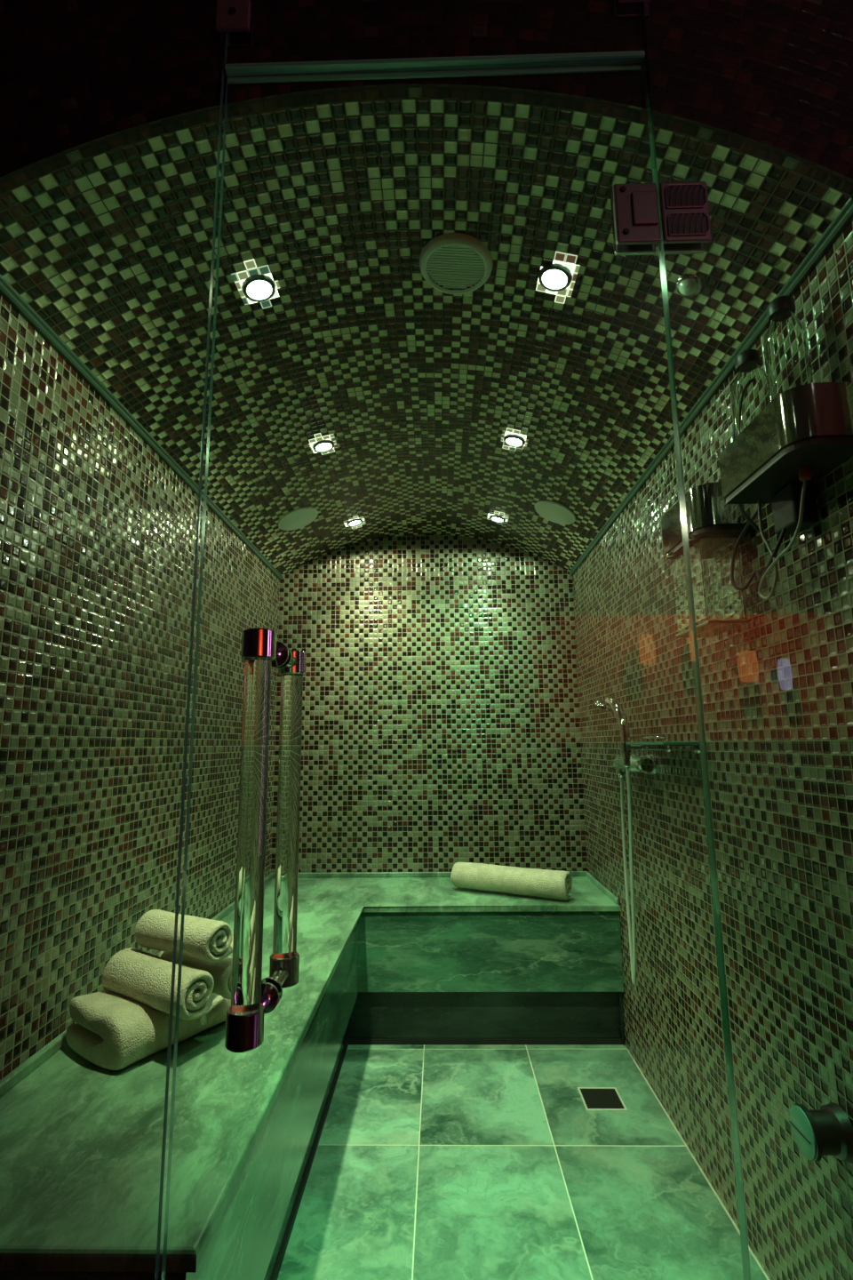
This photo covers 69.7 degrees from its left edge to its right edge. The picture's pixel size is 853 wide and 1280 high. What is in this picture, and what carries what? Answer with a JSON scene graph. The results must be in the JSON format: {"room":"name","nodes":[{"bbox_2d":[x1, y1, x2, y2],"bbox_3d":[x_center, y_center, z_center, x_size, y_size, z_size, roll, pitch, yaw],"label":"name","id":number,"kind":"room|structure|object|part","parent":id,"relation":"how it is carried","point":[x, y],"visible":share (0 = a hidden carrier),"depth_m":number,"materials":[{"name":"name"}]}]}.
{"room":"spa","nodes":[
{"label":"spa","id":0,"kind":"room"},
{"bbox_2d":[0,293,279,1079],"bbox_3d":[-0.772,0.487,1.860,0.050,1.976,2.116,-1,-10,1],"label":"wall","id":1,"kind":"structure","parent":0,"point":[98,532],"depth_m":1.41,"materials":[{"name":"tile"}]},
{"bbox_2d":[0,273,282,579],"bbox_3d":[-0.749,-0.488,2.024,0.015,0.022,2.116,-1,-10,1],"label":"trim","id":2,"kind":"structure","parent":1,"relation":"attached to","point":[7,291],"depth_m":1.46,"materials":[{"name":"green tile"}]},
{"bbox_2d":[0,97,851,575],"bbox_3d":[-0.030,-0.628,2.033,1.510,0.266,2.116,-1,-10,1],"label":"ceiling","id":3,"kind":"structure","parent":0,"point":[418,386],"depth_m":1.35,"materials":[{"name":"tile"}]},
{"bbox_2d":[231,258,279,308],"bbox_3d":[-0.380,-0.780,1.356,0.123,0.034,0.136,-5,-11,27],"label":"recessed light","id":4,"kind":"object","parent":3,"relation":"in","point":[256,286],"visible":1,"depth_m":1.34,"materials":[{"name":"grey"}]},
{"bbox_2d":[278,506,318,530],"bbox_3d":[-0.538,-0.506,2.564,0.164,0.075,0.176,-1,-10,4],"label":"ceiling speaker","id":5,"kind":"object","parent":3,"relation":"attached to","point":[298,518],"visible":1,"depth_m":2.54,"materials":[{"name":"white"}]},
{"bbox_2d":[308,432,337,455],"bbox_3d":[-0.344,-0.664,2.070,0.130,0.038,0.131,8,-13,-42],"label":"recessed light","id":6,"kind":"object","parent":3,"relation":"in","point":[325,445],"visible":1,"depth_m":2.06,"materials":[{"name":"grey"}]},
{"bbox_2d":[344,515,365,528],"bbox_3d":[-0.327,-0.539,2.811,0.131,0.036,0.130,9,-13,-44],"label":"recessed light","id":7,"kind":"object","parent":3,"relation":"in","point":[357,522],"visible":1,"depth_m":2.80,"materials":[{"name":"grey"}]},
{"bbox_2d":[419,232,493,294],"bbox_3d":[0.065,-0.817,1.341,0.161,0.030,0.162,1,-10,-8],"label":"ceiling vent","id":8,"kind":"object","parent":3,"relation":"in","point":[459,260],"visible":1,"depth_m":1.33,"materials":[{"name":"white plastic"}]},
{"bbox_2d":[488,511,509,524],"bbox_3d":[0.323,-0.550,2.751,0.130,0.036,0.131,8,-13,-42],"label":"recessed light","id":9,"kind":"object","parent":3,"relation":"in","point":[500,519],"visible":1,"depth_m":2.74,"materials":[{"name":"grey glass"}]},
{"bbox_2d":[501,427,528,451],"bbox_3d":[0.284,-0.672,2.058,0.132,0.040,0.130,9,-13,-44],"label":"recessed light","id":10,"kind":"object","parent":3,"relation":"in","point":[515,440],"visible":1,"depth_m":2.04,"materials":[{"name":"grey glass"}]},
{"bbox_2d":[535,500,575,524],"bbox_3d":[0.524,-0.518,2.496,0.162,0.078,0.176,-1,-10,4],"label":"ceiling speaker","id":11,"kind":"object","parent":3,"relation":"attached to","point":[555,512],"visible":1,"depth_m":2.48,"materials":[{"name":"white"}]},
{"bbox_2d":[536,251,580,303],"bbox_3d":[0.303,-0.787,1.337,0.116,0.028,0.140,-1,-10,1],"label":"recessed light","id":12,"kind":"object","parent":3,"relation":"in","point":[556,276],"visible":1,"depth_m":1.33,"materials":[{"name":"grey"}]},
{"bbox_2d":[675,272,703,296],"bbox_3d":[0.531,-0.715,1.239,0.051,0.032,0.051,-10,-13,44],"label":"ceiling sensor","id":13,"kind":"object","parent":3,"relation":"attached to","point":[688,284],"visible":1,"depth_m":1.23,"materials":[{"name":"silver metal"}]},
{"bbox_2d":[0,0,852,196],"bbox_3d":[0.015,-0.108,0.859,6.000,2.800,0.022,-1,-10,1],"label":"wall","id":14,"kind":"structure","parent":0,"point":[771,80],"depth_m":0.99,"materials":[{"name":"tile"}]},
{"bbox_2d":[154,32,225,1279],"bbox_3d":[-0.625,0.019,0.829,0.618,2.448,0.010,-1,-10,1],"label":"glass panel","id":15,"kind":"object","parent":14,"relation":"in","point":[224,45],"depth_m":0.81,"materials":[{"name":"clear glass"}]},
{"bbox_2d":[224,2,645,66],"bbox_3d":[0.010,-1.055,0.998,0.666,0.286,0.018,-1,-10,1],"label":"glass panel","id":16,"kind":"object","parent":14,"relation":"in","point":[640,4],"depth_m":0.97,"materials":[{"name":"clear glass"}]},
{"bbox_2d":[215,0,255,47],"bbox_3d":[-0.310,-0.999,0.992,0.056,0.066,0.027,-1,-10,1],"label":"glass clamp","id":17,"kind":"object","parent":16,"relation":"attached to","point":[235,18],"visible":1,"depth_m":0.98,"materials":[{"name":"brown metal"}]},
{"bbox_3d":[-0.311,-1.004,0.986,0.054,0.058,0.008,-1,-10,1],"label":"plate","id":18,"kind":"part","parent":17,"relation":"part of","materials":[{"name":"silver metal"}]},
{"bbox_3d":[-0.310,-0.998,1.002,0.056,0.066,0.005,-1,-10,1],"label":"plate","id":19,"kind":"part","parent":17,"relation":"part of","materials":[{"name":"silver metal"}]},
{"bbox_2d":[613,0,651,18],"bbox_3d":[0.332,-1.040,0.985,0.056,0.066,0.027,-1,-10,1],"label":"glass clamp","id":20,"kind":"object","parent":16,"relation":"attached to","point":[623,9],"visible":1,"depth_m":0.99,"materials":[{"name":"grey metal"}]},
{"bbox_3d":[0.331,-1.045,0.979,0.054,0.058,0.008,-1,-10,1],"label":"plate","id":21,"kind":"part","parent":20,"relation":"part of","materials":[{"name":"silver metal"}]},
{"bbox_2d":[641,1,751,1279],"bbox_3d":[0.586,0.003,0.805,0.460,2.448,0.010,-1,-10,1],"label":"glass panel","id":22,"kind":"object","parent":14,"relation":"in","point":[738,1145],"depth_m":0.80,"materials":[{"name":"clear glass"}]},
{"bbox_2d":[161,53,747,1279],"bbox_3d":[0.021,0.147,0.790,0.664,2.150,0.210,-1,-10,2],"label":"door","id":23,"kind":"structure","parent":22,"relation":"attached to","point":[635,206],"depth_m":0.83,"materials":[{"name":"clear glass"}]},
{"bbox_3d":[-0.199,0.213,0.701,0.032,0.398,0.032,-1,-10,2],"label":"rod","id":24,"kind":"part","parent":23,"relation":"part of","materials":[{"name":"clear plastic"}]},
{"bbox_3d":[-0.199,0.220,0.740,0.034,0.454,0.079,-1,-10,2],"label":"handle","id":25,"kind":"part","parent":23,"relation":"part of","materials":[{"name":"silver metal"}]},
{"bbox_3d":[-0.196,0.235,0.829,0.034,0.454,0.079,-1,-10,2],"label":"handle","id":26,"kind":"part","parent":23,"relation":"part of","materials":[{"name":"silver metal"}]},
{"bbox_3d":[-0.196,0.241,0.868,0.032,0.398,0.032,-1,-10,2],"label":"rod","id":27,"kind":"part","parent":23,"relation":"part of","materials":[{"name":"clear glass"}]},
{"bbox_3d":[0.313,-0.629,0.928,0.062,0.100,0.008,-1,-10,1],"label":"plate","id":28,"kind":"part","parent":23,"relation":"part of","materials":[{"name":"silver metal"}]},
{"bbox_2d":[658,181,711,254],"bbox_3d":[0.383,-0.631,0.916,0.070,0.100,0.031,-1,-10,1],"label":"hinge leaf","id":29,"kind":"object","parent":22,"relation":"attached to","point":[684,207],"visible":0.98,"depth_m":0.90,"materials":[{"name":"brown metal"}]},
{"bbox_3d":[0.383,-0.629,0.927,0.066,0.100,0.008,-1,-10,1],"label":"plate","id":30,"kind":"part","parent":29,"relation":"part of","materials":[{"name":"silver metal"}]},
{"bbox_2d":[670,184,707,233],"bbox_3d":[0.386,-0.634,0.902,0.054,0.082,0.002,-1,-10,1],"label":"grille","id":31,"kind":"object","parent":29,"relation":"attached to","point":[688,202],"depth_m":0.90,"materials":[{"name":"brown metal"}]},
{"bbox_2d":[271,534,587,872],"bbox_3d":[0.003,0.552,2.931,1.456,2.192,0.050,-1,-10,1],"label":"wall","id":32,"kind":"structure","parent":0,"point":[441,726],"depth_m":2.94,"materials":[{"name":"tile"}]},
{"bbox_2d":[277,1044,767,1279],"bbox_3d":[-0.010,1.427,1.684,1.456,0.050,2.116,-1,-10,1],"label":"floor","id":33,"kind":"structure","parent":0,"point":[431,1162],"depth_m":1.57,"materials":[{"name":"tile"}]},
{"bbox_2d":[0,871,625,1279],"bbox_3d":[-0.013,1.145,1.734,1.454,0.520,2.110,-1,-10,1],"label":"stone bench","id":34,"kind":"object","parent":33,"relation":"on","point":[386,957],"visible":0.97,"depth_m":1.22,"materials":[{"name":"stone"}]},
{"bbox_3d":[-0.534,1.000,0.715,0.454,0.476,0.020,-1,-10,1],"label":"panel","id":35,"kind":"part","parent":34,"relation":"part of","materials":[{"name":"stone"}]},
{"bbox_2d":[65,990,231,1070],"bbox_3d":[-0.571,0.788,1.319,0.215,0.097,0.325,-7,-12,33],"label":"folded towel","id":36,"kind":"object","parent":34,"relation":"on","point":[112,1031],"visible":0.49,"depth_m":1.20,"materials":[{"name":"white fabric"}]},
{"bbox_2d":[102,947,223,1020],"bbox_3d":[-0.552,0.712,1.283,0.257,0.096,0.116,-6,-11,29],"label":"rolled towel","id":37,"kind":"object","parent":36,"relation":"on","point":[139,975],"visible":0.91,"depth_m":1.24,"materials":[{"name":"white fabric"}]},
{"bbox_2d":[134,909,233,962],"bbox_3d":[-0.516,0.636,1.332,0.225,0.085,0.116,-5,-10,27],"label":"rolled towel","id":38,"kind":"object","parent":37,"relation":"on","point":[206,940],"visible":0.94,"depth_m":1.28,"materials":[{"name":"white fabric"}]},
{"bbox_2d":[159,951,232,999],"bbox_3d":[-0.502,0.742,1.378,0.239,0.084,0.079,-6,-11,30],"label":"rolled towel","id":39,"kind":"object","parent":36,"relation":"on","point":[220,972],"visible":0.37,"depth_m":1.31,"materials":[{"name":"white fabric"}]},
{"bbox_3d":[-0.281,1.033,1.507,0.020,0.282,1.604,-1,-10,1],"label":"panel","id":40,"kind":"part","parent":34,"relation":"part of","materials":[{"name":"stone"}]},
{"bbox_3d":[0.236,1.162,2.298,0.980,0.282,0.020,-1,-10,1],"label":"panel","id":41,"kind":"part","parent":34,"relation":"part of","materials":[{"name":"stone"}]},
{"bbox_2d":[450,862,572,900],"bbox_3d":[0.334,0.966,2.467,0.489,0.106,0.106,-6,-11,28],"label":"rolled towel","id":42,"kind":"object","parent":34,"relation":"on","point":[556,884],"visible":1,"depth_m":2.42,"materials":[{"name":"white fabric"}]},
{"bbox_2d":[577,1087,627,1110],"bbox_3d":[0.548,1.437,1.918,0.124,0.006,0.124,-1,-10,1],"label":"floor drain","id":43,"kind":"object","parent":33,"relation":"in","point":[593,1098],"visible":1,"depth_m":1.92,"materials":[{"name":"black metal"}]},
{"bbox_2d":[572,218,852,1279],"bbox_3d":[0.734,0.468,1.830,0.050,1.976,2.116,-1,-10,1],"label":"wall","id":44,"kind":"structure","parent":0,"point":[777,687],"depth_m":1.33,"materials":[{"name":"tile"}]},
{"bbox_2d":[593,696,641,984],"bbox_3d":[0.630,0.632,1.937,0.124,0.906,0.260,1,-10,-9],"label":"shower","id":45,"kind":"object","parent":44,"relation":"attached to","point":[610,704],"visible":0.94,"depth_m":1.91,"materials":[{"name":"silver metal"}]},
{"bbox_2d":[610,752,656,777],"bbox_3d":[0.676,0.410,1.996,0.070,0.081,0.318,-1,-10,1],"label":"shower mixer","id":46,"kind":"object","parent":44,"relation":"attached to","point":[647,764],"visible":0.9,"depth_m":1.91,"materials":[{"name":"silver metal"}]},
{"bbox_3d":[0.669,0.427,2.135,0.049,0.049,0.038,-1,-10,1],"label":"knob","id":47,"kind":"part","parent":46,"relation":"part of","materials":[{"name":"silver metal"}]},
{"bbox_2d":[616,768,625,777],"bbox_3d":[0.664,0.453,2.090,0.026,0.030,0.026,-1,-10,1],"label":"outlet","id":48,"kind":"object","parent":46,"relation":"attached to","point":[621,773],"depth_m":2.08,"materials":[{"name":"silver metal"}]},
{"bbox_3d":[0.663,0.380,1.859,0.049,0.049,0.038,-1,-10,1],"label":"knob","id":49,"kind":"part","parent":46,"relation":"part of","materials":[{"name":"silver metal"}]},
{"bbox_2d":[626,736,706,753],"bbox_3d":[0.650,0.288,1.687,0.106,0.047,0.310,-1,-10,1],"label":"glass shelf","id":50,"kind":"object","parent":44,"relation":"attached to","point":[668,746],"visible":0.98,"depth_m":1.58,"materials":[{"name":"green"}]},
{"bbox_3d":[0.605,0.275,1.690,0.006,0.019,0.296,-1,-10,1],"label":"rail","id":51,"kind":"part","parent":50,"relation":"part of","materials":[{"name":"silver metal"}]},
{"bbox_3d":[0.650,0.284,1.688,0.106,0.007,0.310,-1,-10,1],"label":"shelf plate","id":52,"kind":"part","parent":50,"relation":"part of","materials":[{"name":"clear glass"}]},
{"bbox_2d":[626,1048,769,1279],"bbox_3d":[0.710,1.349,1.427,0.005,0.004,1.614,-1,-10,1],"label":"baseboard","id":53,"kind":"structure","parent":44,"relation":"attached to","point":[633,1059],"depth_m":1.58,"materials":[{"name":"white"}]},
{"bbox_2d":[661,481,756,637],"bbox_3d":[0.627,-0.169,1.377,0.126,0.299,0.215,-1,-10,1],"label":"wall lamp","id":54,"kind":"object","parent":44,"relation":"attached to","point":[715,525],"visible":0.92,"depth_m":1.30,"materials":[{"name":"clear glass"}]},
{"bbox_3d":[0.634,-0.219,1.385,0.112,0.012,0.207,-1,-10,1],"label":"plate","id":55,"kind":"part","parent":54,"relation":"part of","materials":[{"name":"black rubber"}]},
{"bbox_2d":[568,195,852,575],"bbox_3d":[0.692,-0.507,1.996,0.015,0.022,2.116,-1,-10,1],"label":"trim","id":56,"kind":"structure","parent":44,"relation":"attached to","point":[844,217],"depth_m":1.32,"materials":[{"name":"green tile"}]},
{"bbox_2d":[719,381,852,599],"bbox_3d":[0.626,-0.325,1.115,0.117,0.486,0.346,-1,-10,1],"label":"wall lamp","id":57,"kind":"object","parent":44,"relation":"attached to","point":[805,432],"visible":0.93,"depth_m":1.03,"materials":[{"name":"silver metal"}]},
{"bbox_2d":[731,349,769,437],"bbox_3d":[0.617,-0.415,1.155,0.068,0.267,0.068,-1,-10,1],"label":"glass jar","id":58,"kind":"object","parent":57,"relation":"in","point":[749,388],"visible":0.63,"depth_m":1.14,"materials":[{"name":"clear glass"}]},
{"bbox_2d":[763,295,813,402],"bbox_3d":[0.621,-0.446,1.048,0.066,0.292,0.066,-1,-10,1],"label":"glass jar","id":59,"kind":"object","parent":57,"relation":"in","point":[786,345],"visible":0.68,"depth_m":1.03,"materials":[{"name":"clear glass"}]},
{"bbox_3d":[0.627,-0.287,1.058,0.112,0.012,0.239,-1,-10,1],"label":"plate","id":60,"kind":"part","parent":57,"relation":"part of","materials":[{"name":"silver metal"}]},
{"bbox_2d":[789,1102,852,1163],"bbox_3d":[0.661,0.825,1.028,0.071,0.080,0.080,-1,-10,1],"label":"outlet","id":61,"kind":"object","parent":44,"relation":"attached to","point":[826,1131],"visible":1,"depth_m":1.01,"materials":[{"name":"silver metal"}]}
]}

